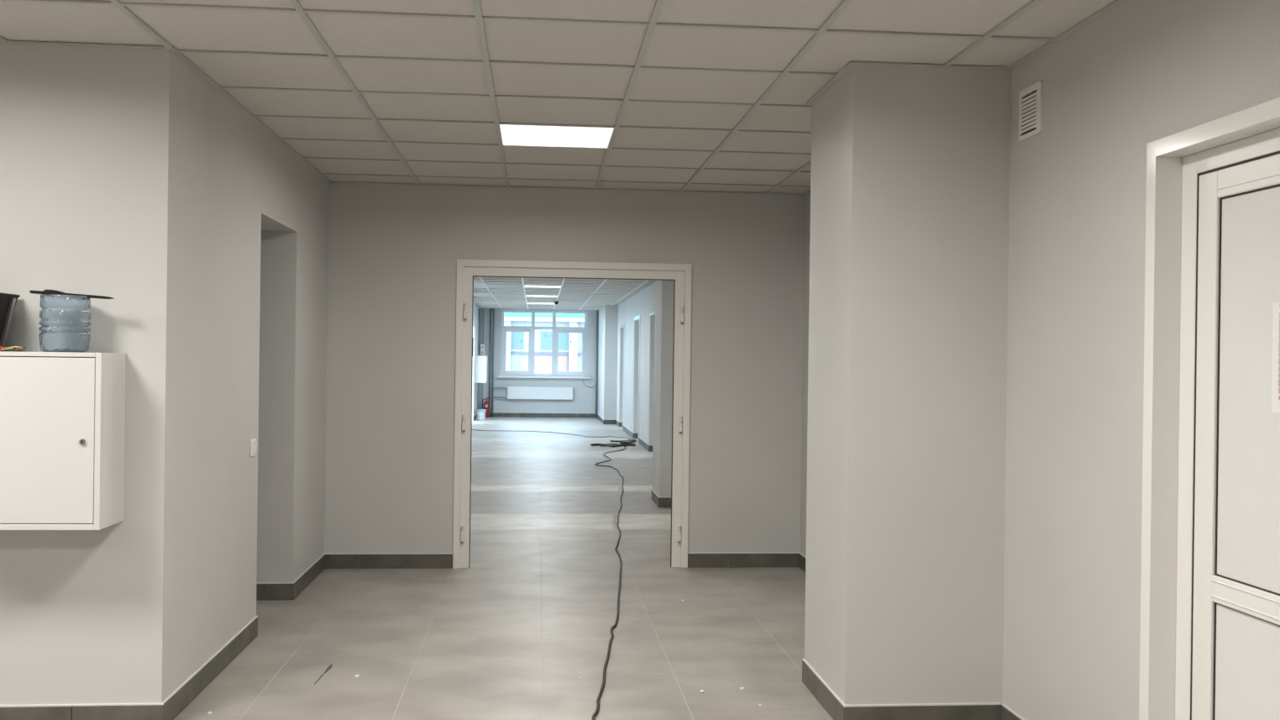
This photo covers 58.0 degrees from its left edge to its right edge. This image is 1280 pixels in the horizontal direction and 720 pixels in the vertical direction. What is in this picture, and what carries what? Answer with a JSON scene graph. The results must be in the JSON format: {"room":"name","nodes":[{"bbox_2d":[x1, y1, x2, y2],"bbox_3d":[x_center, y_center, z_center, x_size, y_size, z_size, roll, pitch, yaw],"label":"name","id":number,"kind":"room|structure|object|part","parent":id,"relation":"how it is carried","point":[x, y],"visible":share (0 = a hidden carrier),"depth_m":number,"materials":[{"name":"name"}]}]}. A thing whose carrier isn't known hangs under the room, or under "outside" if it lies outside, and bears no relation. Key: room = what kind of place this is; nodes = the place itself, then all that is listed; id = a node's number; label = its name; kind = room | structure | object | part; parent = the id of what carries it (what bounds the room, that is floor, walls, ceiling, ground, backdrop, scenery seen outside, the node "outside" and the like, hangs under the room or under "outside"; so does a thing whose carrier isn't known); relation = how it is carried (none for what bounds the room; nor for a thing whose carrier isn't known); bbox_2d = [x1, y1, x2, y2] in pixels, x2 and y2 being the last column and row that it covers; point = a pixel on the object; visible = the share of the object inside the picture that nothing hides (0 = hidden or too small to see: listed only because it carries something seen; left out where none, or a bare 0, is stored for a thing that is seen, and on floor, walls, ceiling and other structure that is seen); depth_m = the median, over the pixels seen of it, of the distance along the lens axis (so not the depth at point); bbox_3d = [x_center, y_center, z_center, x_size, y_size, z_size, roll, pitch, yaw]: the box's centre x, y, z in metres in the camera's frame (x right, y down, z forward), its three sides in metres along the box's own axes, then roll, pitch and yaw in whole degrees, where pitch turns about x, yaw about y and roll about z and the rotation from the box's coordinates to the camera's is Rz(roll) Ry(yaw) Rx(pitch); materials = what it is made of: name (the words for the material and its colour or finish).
{"room":"building corridor","nodes":[
{"label":"building corridor","id":0,"kind":"room"},
{"bbox_2d":[0,43,183,704],"bbox_3d":[-4.359,0.081,4.291,5.082,2.616,0.180,1,0,-5],"label":"wall","id":1,"kind":"structure","parent":0,"point":[91,138],"depth_m":4.41,"materials":[{"name":"paint"}]},
{"bbox_2d":[0,351,125,529],"bbox_3d":[-2.338,0.289,4.252,0.765,0.640,0.256,1,0,-5],"label":"upper cabinet","id":2,"kind":"object","parent":1,"relation":"attached to","point":[62,414],"visible":1,"depth_m":4.16,"materials":[{"name":"white metal"}]},
{"bbox_2d":[0,292,19,346],"bbox_3d":[-2.518,-0.141,4.238,0.377,0.213,0.206,1,0,-5],"label":"tub","id":3,"kind":"object","parent":2,"relation":"on","point":[7,301],"visible":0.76,"depth_m":4.30,"materials":[{"name":"black plastic"}]},
{"bbox_2d":[0,345,26,351],"bbox_3d":[-2.323,-0.042,4.208,0.159,0.021,0.026,1,0,-5],"label":"tool","id":4,"kind":"object","parent":2,"relation":"on","point":[19,348],"visible":1,"depth_m":4.21,"materials":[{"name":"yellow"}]},
{"bbox_3d":[-2.290,-0.042,4.204,0.075,0.018,0.011,1,0,-7],"label":"lever","id":5,"kind":"part","parent":4,"relation":"part of","materials":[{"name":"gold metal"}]},
{"bbox_2d":[38,293,91,351],"bbox_3d":[-2.128,-0.134,4.273,0.172,0.208,0.172,1,0,-5],"label":"water bottle","id":6,"kind":"object","parent":2,"relation":"on","point":[65,322],"visible":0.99,"depth_m":4.20,"materials":[{"name":"blue"}]},
{"bbox_2d":[29,288,113,299],"bbox_3d":[-2.103,-0.244,4.276,0.293,0.031,0.032,1,0,-5],"label":"tool","id":7,"kind":"object","parent":6,"relation":"on","point":[44,291],"visible":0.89,"depth_m":4.26,"materials":[{"name":"black plastic"}]},
{"bbox_2d":[0,702,163,719],"bbox_3d":[-4.312,1.334,4.203,4.992,0.104,0.010,1,0,-5],"label":"baseboard","id":8,"kind":"structure","parent":1,"relation":"attached to","point":[154,710],"depth_m":4.39,"materials":[{"name":"stone"}]},
{"bbox_2d":[256,230,262,582],"bbox_3d":[-3.153,0.095,6.255,1.932,2.616,1.185,1,0,-5],"label":"wall","id":9,"kind":"structure","parent":0,"point":[261,231],"depth_m":6.78,"materials":[{"name":"paint"}]},
{"bbox_2d":[176,62,478,688],"bbox_3d":[-2.965,0.085,16.192,0.208,2.616,23.279,1,0,-5],"label":"wall","id":10,"kind":"structure","parent":0,"point":[239,181],"depth_m":5.60,"materials":[{"name":"paint"}]},
{"bbox_2d":[162,553,325,719],"bbox_3d":[-2.959,1.349,6.027,1.972,0.104,3.384,1,0,-5],"label":"baseboard","id":11,"kind":"structure","parent":10,"relation":"attached to","point":[189,689],"depth_m":5.44,"materials":[{"name":"stone"}]},
{"bbox_2d":[249,438,257,456],"bbox_3d":[-1.936,0.439,5.789,0.019,0.088,0.087,1,0,-5],"label":"light switch","id":12,"kind":"object","parent":10,"relation":"attached to","point":[253,442],"visible":1,"depth_m":5.76,"materials":[{"name":"white plastic"}]},
{"bbox_2d":[474,355,487,382],"bbox_3d":[-3.646,0.211,26.482,0.266,0.620,0.500,1,0,-5],"label":"electrical box","id":13,"kind":"object","parent":10,"relation":"attached to","point":[480,361],"visible":1,"depth_m":26.23,"materials":[{"name":"white metal"}]},
{"bbox_3d":[-3.518,0.213,26.493,0.008,0.580,0.460,1,0,-5],"label":"door","id":14,"kind":"part","parent":13,"relation":"part of","materials":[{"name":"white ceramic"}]},
{"bbox_2d":[173,416,833,719],"bbox_3d":[-1.457,1.474,11.626,12.600,0.121,33.249,1,0,-5],"label":"floor","id":15,"kind":"structure","parent":0,"point":[511,634],"depth_m":6.26,"materials":[{"name":"grey tile"}]},
{"bbox_2d":[475,409,486,419],"bbox_3d":[-3.634,1.246,26.334,0.260,0.237,0.260,1,0,-5],"label":"bucket","id":16,"kind":"object","parent":15,"relation":"on","point":[480,413],"visible":1,"depth_m":26.24,"materials":[{"name":"white plastic"}]},
{"bbox_2d":[482,396,490,417],"bbox_3d":[-3.669,1.118,27.578,0.143,0.492,0.160,1,0,38],"label":"fire extinguisher","id":17,"kind":"object","parent":15,"relation":"on","point":[486,404],"visible":0.87,"depth_m":27.54,"materials":[{"name":"red metal"}]},
{"bbox_2d":[472,429,635,438],"bbox_3d":[-1.718,1.391,21.889,3.961,0.011,0.524,1,0,35],"label":"cable","id":18,"kind":"object","parent":15,"relation":"on","point":[472,429],"visible":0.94,"depth_m":22.16,"materials":[{"name":"black rubber"}]},
{"bbox_2d":[591,446,625,719],"bbox_3d":[-0.365,1.421,11.589,0.420,0.014,14.371,1,0,-1],"label":"cable","id":19,"kind":"object","parent":15,"relation":"on","point":[595,712],"visible":1,"depth_m":6.53,"materials":[{"name":"grey rubber"}]},
{"bbox_2d":[590,439,636,446],"bbox_3d":[-0.317,1.396,19.448,0.681,0.044,1.398,1,0,18],"label":"heap","id":20,"kind":"object","parent":15,"relation":"on","point":[623,443],"visible":1,"depth_m":19.09,"materials":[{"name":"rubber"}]},
{"bbox_2d":[480,307,590,378],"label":"window","id":21,"kind":"structure","parent":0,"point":[569,354],"depth_m":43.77,"materials":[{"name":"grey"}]},
{"bbox_3d":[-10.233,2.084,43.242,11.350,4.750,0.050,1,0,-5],"label":"plinth panel","id":22,"kind":"part","parent":21,"relation":"part of","materials":[{"name":"grey"}]},
{"bbox_3d":[-4.632,-0.749,43.730,0.460,0.700,0.020,1,0,-5],"label":"pane","id":23,"kind":"part","parent":21,"relation":"part of","materials":[{"name":"blue"}]},
{"bbox_3d":[-3.670,0.269,43.823,0.680,0.950,0.050,1,0,-5],"label":"plinth panel","id":24,"kind":"part","parent":21,"relation":"part of","materials":[{"name":"red"}]},
{"bbox_3d":[-3.546,-0.734,43.827,0.460,0.700,0.020,1,0,-5],"label":"pane","id":25,"kind":"part","parent":21,"relation":"part of","materials":[{"name":"blue"}]},
{"bbox_3d":[-2.943,0.279,43.888,0.380,0.950,0.050,1,0,-5],"label":"plinth panel","id":26,"kind":"part","parent":21,"relation":"part of","materials":[{"name":"red"}]},
{"bbox_3d":[-2.869,-0.726,43.887,0.460,0.700,0.020,1,0,-5],"label":"pane","id":27,"kind":"part","parent":21,"relation":"part of","materials":[{"name":"blue"}]},
{"bbox_2d":[482,308,598,417],"bbox_3d":[-2.332,0.078,28.084,3.565,2.616,0.300,1,0,-5],"label":"wall","id":28,"kind":"structure","parent":0,"point":[584,396],"depth_m":27.93,"materials":[{"name":"paint"}]},
{"bbox_2d":[477,308,483,409],"bbox_3d":[-3.824,-0.036,27.770,0.117,2.417,0.060,1,0,-5],"label":"duct","id":29,"kind":"object","parent":28,"relation":"attached to","point":[480,310],"visible":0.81,"depth_m":27.74,"materials":[{"name":"grey metal"}]},
{"bbox_2d":[480,344,484,354],"bbox_3d":[-3.782,-0.252,27.706,0.090,0.250,0.075,1,0,-5],"label":"meter box","id":30,"kind":"object","parent":29,"relation":"attached to","point":[482,346],"visible":1,"depth_m":27.68,"materials":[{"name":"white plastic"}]},
{"bbox_2d":[488,308,506,416],"bbox_3d":[-3.419,0.064,27.787,0.461,2.604,0.092,1,0,-3],"label":"pipes","id":31,"kind":"object","parent":28,"relation":"attached to","point":[490,343],"visible":1,"depth_m":27.75,"materials":[{"name":"grey metal"}]},
{"bbox_2d":[507,386,572,399],"bbox_3d":[-2.409,0.798,27.873,1.579,0.305,0.110,1,0,-5],"label":"radiator","id":32,"kind":"object","parent":28,"relation":"attached to","point":[513,392],"visible":1,"depth_m":27.82,"materials":[{"name":"white metal"}]},
{"bbox_2d":[490,412,595,417],"bbox_3d":[-2.474,1.328,27.919,2.885,0.104,0.010,1,0,-5],"label":"baseboard","id":33,"kind":"structure","parent":28,"relation":"attached to","point":[495,414],"depth_m":27.93,"materials":[{"name":"stone"}]},
{"bbox_2d":[0,0,1126,309],"bbox_3d":[-1.470,-1.256,11.887,12.550,0.124,32.714,1,0,-5],"label":"ceiling","id":34,"kind":"structure","parent":0,"point":[696,96],"depth_m":4.67,"materials":[{"name":"grey tile"}]},
{"bbox_2d":[527,302,554,304],"bbox_3d":[-2.135,-1.229,24.976,0.608,0.013,0.588,1,0,-5],"label":"recessed light","id":35,"kind":"object","parent":34,"relation":"in","point":[527,302],"visible":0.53,"depth_m":25.10,"materials":[{"name":"white plastic"}]},
{"bbox_2d":[525,294,557,297],"bbox_3d":[-1.869,-1.222,21.988,0.608,0.013,0.588,1,0,-5],"label":"recessed light","id":36,"kind":"object","parent":34,"relation":"in","point":[526,295],"visible":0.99,"depth_m":22.03,"materials":[{"name":"white plastic"}]},
{"bbox_2d":[524,284,561,288],"bbox_3d":[-1.603,-1.215,19.000,0.608,0.013,0.588,1,0,-5],"label":"recessed light","id":37,"kind":"object","parent":34,"relation":"in","point":[525,285],"visible":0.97,"depth_m":19.07,"materials":[{"name":"white plastic"}]},
{"bbox_2d":[499,124,613,148],"bbox_3d":[-0.443,-1.183,6.092,0.588,0.013,0.588,1,0,-5],"label":"recessed light","id":38,"kind":"object","parent":34,"relation":"in","point":[519,135],"visible":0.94,"depth_m":6.08,"materials":[{"name":"white plastic"}]},
{"bbox_2d":[324,183,804,564],"bbox_3d":[-0.498,0.127,8.023,3.673,2.616,0.140,1,0,-5],"label":"wall","id":39,"kind":"structure","parent":0,"point":[394,251],"depth_m":7.92,"materials":[{"name":"paint"}]},
{"bbox_2d":[324,551,800,568],"bbox_3d":[-0.507,1.379,7.950,3.273,0.104,0.010,1,0,-5],"label":"baseboard","id":40,"kind":"structure","parent":39,"relation":"attached to","point":[698,559],"depth_m":7.87,"materials":[{"name":"stone"}]},
{"bbox_2d":[452,259,692,568],"bbox_3d":[-0.462,0.377,7.976,1.613,2.107,0.092,1,0,-5],"label":"door frame","id":41,"kind":"structure","parent":39,"relation":"in","point":[680,274],"depth_m":7.95,"materials":[{"name":"white paint"}]},
{"bbox_3d":[-1.240,0.367,7.878,0.044,2.107,0.018,1,0,-5],"label":"casing","id":42,"kind":"part","parent":41,"relation":"part of","materials":[{"name":"white paint"}]},
{"bbox_3d":[-0.446,-0.653,7.946,1.613,0.046,0.018,1,0,-5],"label":"casing","id":43,"kind":"part","parent":41,"relation":"part of","materials":[{"name":"white paint"}]},
{"bbox_3d":[0.321,0.388,8.017,0.046,2.107,0.018,1,0,-5],"label":"casing","id":44,"kind":"part","parent":41,"relation":"part of","materials":[{"name":"white paint"}]},
{"bbox_2d":[597,304,618,419],"bbox_3d":[-0.760,0.100,26.698,0.280,2.616,2.740,1,0,-5],"label":"wall","id":45,"kind":"structure","parent":0,"point":[608,314],"depth_m":25.34,"materials":[{"name":"paint"}]},
{"bbox_2d":[595,309,598,417],"bbox_3d":[-1.051,0.095,28.005,0.053,2.604,0.085,1,0,-5],"label":"pipe","id":46,"kind":"object","parent":45,"relation":"attached to","point":[596,354],"visible":1,"depth_m":27.97,"materials":[{"name":"grey metal"}]},
{"bbox_2d":[616,282,655,445],"bbox_3d":[0.242,0.124,18.161,0.200,2.616,19.925,1,0,-5],"label":"wall","id":47,"kind":"structure","parent":0,"point":[643,301],"depth_m":20.88,"materials":[{"name":"paint"}]},
{"bbox_2d":[619,323,624,429],"bbox_3d":[-0.382,0.337,23.911,0.016,2.150,1.120,1,0,-5],"label":"door","id":48,"kind":"structure","parent":47,"relation":"in","point":[623,324],"depth_m":23.41,"materials":[{"name":"white"}]},
{"bbox_3d":[-0.428,0.281,24.434,0.016,2.040,0.070,1,0,-5],"label":"casing","id":49,"kind":"part","parent":48,"relation":"part of","materials":[{"name":"white"}]},
{"bbox_3d":[-0.336,0.339,23.388,0.016,2.150,0.070,1,0,-5],"label":"casing","id":50,"kind":"part","parent":48,"relation":"part of","materials":[{"name":"white"}]},
{"bbox_2d":[597,413,652,451],"bbox_3d":[-0.033,1.370,19.432,0.490,0.104,17.330,1,0,-5],"label":"baseboard","id":51,"kind":"structure","parent":47,"relation":"attached to","point":[649,448],"depth_m":22.07,"materials":[{"name":"stone"}]},
{"bbox_2d":[632,314,640,442],"bbox_3d":[-0.064,0.321,20.346,0.016,2.200,1.200,1,0,-5],"label":"door","id":52,"kind":"structure","parent":47,"relation":"in","point":[638,317],"depth_m":19.93,"materials":[{"name":"white"}]},
{"bbox_3d":[-0.114,0.265,20.908,0.016,2.090,0.070,1,0,-5],"label":"casing","id":53,"kind":"part","parent":52,"relation":"part of","materials":[{"name":"white"}]},
{"bbox_3d":[-0.050,-0.744,20.344,0.016,0.070,1.060,1,0,-5],"label":"casing","id":54,"kind":"part","parent":52,"relation":"part of","materials":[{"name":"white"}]},
{"bbox_3d":[-0.014,0.322,19.783,0.016,2.200,0.070,1,0,-5],"label":"casing","id":55,"kind":"part","parent":52,"relation":"part of","materials":[{"name":"white"}]},
{"bbox_2d":[647,309,655,444],"bbox_3d":[0.199,0.334,17.392,0.016,2.188,1.310,1,0,-5],"label":"door","id":56,"kind":"structure","parent":47,"relation":"in","point":[653,312],"depth_m":17.98,"materials":[{"name":"white"}]},
{"bbox_3d":[0.145,0.278,18.010,0.016,2.079,0.070,1,0,-5],"label":"casing","id":57,"kind":"part","parent":56,"relation":"part of","materials":[{"name":"white"}]},
{"bbox_3d":[0.213,-0.725,17.391,0.016,0.070,1.170,1,0,-5],"label":"casing","id":58,"kind":"part","parent":56,"relation":"part of","materials":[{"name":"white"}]},
{"bbox_2d":[652,279,673,496],"bbox_3d":[0.449,0.135,11.604,0.552,2.616,0.668,1,0,-5],"label":"pillar","id":59,"kind":"structure","parent":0,"point":[663,318],"depth_m":11.26,"materials":[{"name":"paint"}]},
{"bbox_2d":[651,488,671,507],"bbox_3d":[0.428,1.386,11.600,0.562,0.104,0.678,1,0,-5],"label":"baseboard","id":60,"kind":"structure","parent":59,"relation":"attached to","point":[661,501],"depth_m":11.25,"materials":[{"name":"stone"}]},
{"bbox_2d":[804,64,1011,719],"bbox_3d":[1.105,0.152,4.892,0.635,2.616,0.693,1,0,-5],"label":"wall pier","id":61,"kind":"object","parent":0,"point":[908,296],"visible":0.92,"depth_m":4.55,"materials":[{"name":"paint"}]},
{"bbox_2d":[802,658,1001,719],"bbox_3d":[1.079,1.403,4.888,0.635,0.104,0.703,1,0,-5],"label":"baseboard","id":62,"kind":"object","parent":61,"relation":"attached to","point":[827,698],"visible":1,"depth_m":4.55,"materials":[{"name":"stone"}]},
{"bbox_2d":[799,0,1279,719],"bbox_3d":[1.769,0.165,2.148,0.200,2.616,11.965,1,0,-5],"label":"wall","id":63,"kind":"structure","parent":0,"point":[1140,73],"depth_m":3.90,"materials":[{"name":"paint"}]},
{"bbox_2d":[798,552,1025,719],"bbox_3d":[1.644,1.414,2.186,0.010,0.104,11.855,1,0,-5],"label":"baseboard","id":64,"kind":"structure","parent":63,"relation":"attached to","point":[1007,713],"depth_m":4.53,"materials":[{"name":"stone"}]},
{"bbox_2d":[1018,80,1042,141],"bbox_3d":[1.480,-0.941,4.375,0.009,0.190,0.186,1,0,-5],"label":"air vent","id":65,"kind":"object","parent":63,"relation":"in","point":[1030,98],"visible":1,"depth_m":4.37,"materials":[{"name":"white plastic"}]},
{"bbox_2d":[1138,97,1279,719],"bbox_3d":[1.655,0.405,2.942,0.148,2.121,1.164,1,0,-5],"label":"door","id":66,"kind":"structure","parent":63,"relation":"in","point":[1224,638],"depth_m":3.30,"materials":[{"name":"white plastic"}]},
{"bbox_3d":[1.539,0.402,3.490,0.014,2.121,0.052,1,0,-5],"label":"casing","id":67,"kind":"part","parent":66,"relation":"part of","materials":[{"name":"white plastic"}]},
{"bbox_3d":[1.652,0.428,3.436,0.065,2.073,0.077,1,0,-5],"label":"frame","id":68,"kind":"part","parent":66,"relation":"part of","materials":[{"name":"white plastic"}]},
{"bbox_3d":[1.602,-0.633,2.935,0.014,0.048,1.162,1,0,-5],"label":"casing","id":69,"kind":"part","parent":66,"relation":"part of","materials":[{"name":"white"}]},
{"bbox_3d":[1.692,0.460,2.946,0.057,1.998,0.888,1,0,-5],"label":"frame","id":70,"kind":"part","parent":66,"relation":"part of","materials":[{"name":"white plastic"}]},
{"bbox_3d":[1.709,-0.577,2.945,0.065,0.061,0.906,1,0,-5],"label":"frame","id":71,"kind":"part","parent":66,"relation":"part of","materials":[{"name":"white plastic"}]},
{"bbox_3d":[1.681,0.998,2.950,0.024,0.617,0.695,1,0,-5],"label":"panel","id":72,"kind":"part","parent":66,"relation":"part of","materials":[{"name":"white plastic"}]},
{"bbox_3d":[1.694,0.077,2.949,0.024,1.075,0.695,1,0,-5],"label":"panel","id":73,"kind":"part","parent":66,"relation":"part of","materials":[{"name":"white plastic"}]},
{"bbox_2d":[1271,302,1279,413],"bbox_3d":[1.682,-0.006,2.949,0.002,0.290,0.210,1,0,-5],"label":"paper notice","id":74,"kind":"object","parent":66,"relation":"attached to","point":[1276,307],"visible":1,"depth_m":3.04,"materials":[{"name":"white paper"}]},
{"label":"outside","id":75,"kind":"structure","parent":0,"visible":0},
{"bbox_3d":[-5.346,4.603,59.286,80.000,0.200,60.970,1,0,-5],"label":"floor","id":76,"kind":"structure","parent":75,"visible":0},
{"bbox_2d":[517,356,535,373],"bbox_3d":[-4.231,2.212,42.403,0.753,4.652,0.708,1,0,-5],"label":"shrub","id":77,"kind":"object","parent":76,"relation":"on","point":[522,357],"visible":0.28,"depth_m":42.41,"materials":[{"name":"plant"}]}
]}

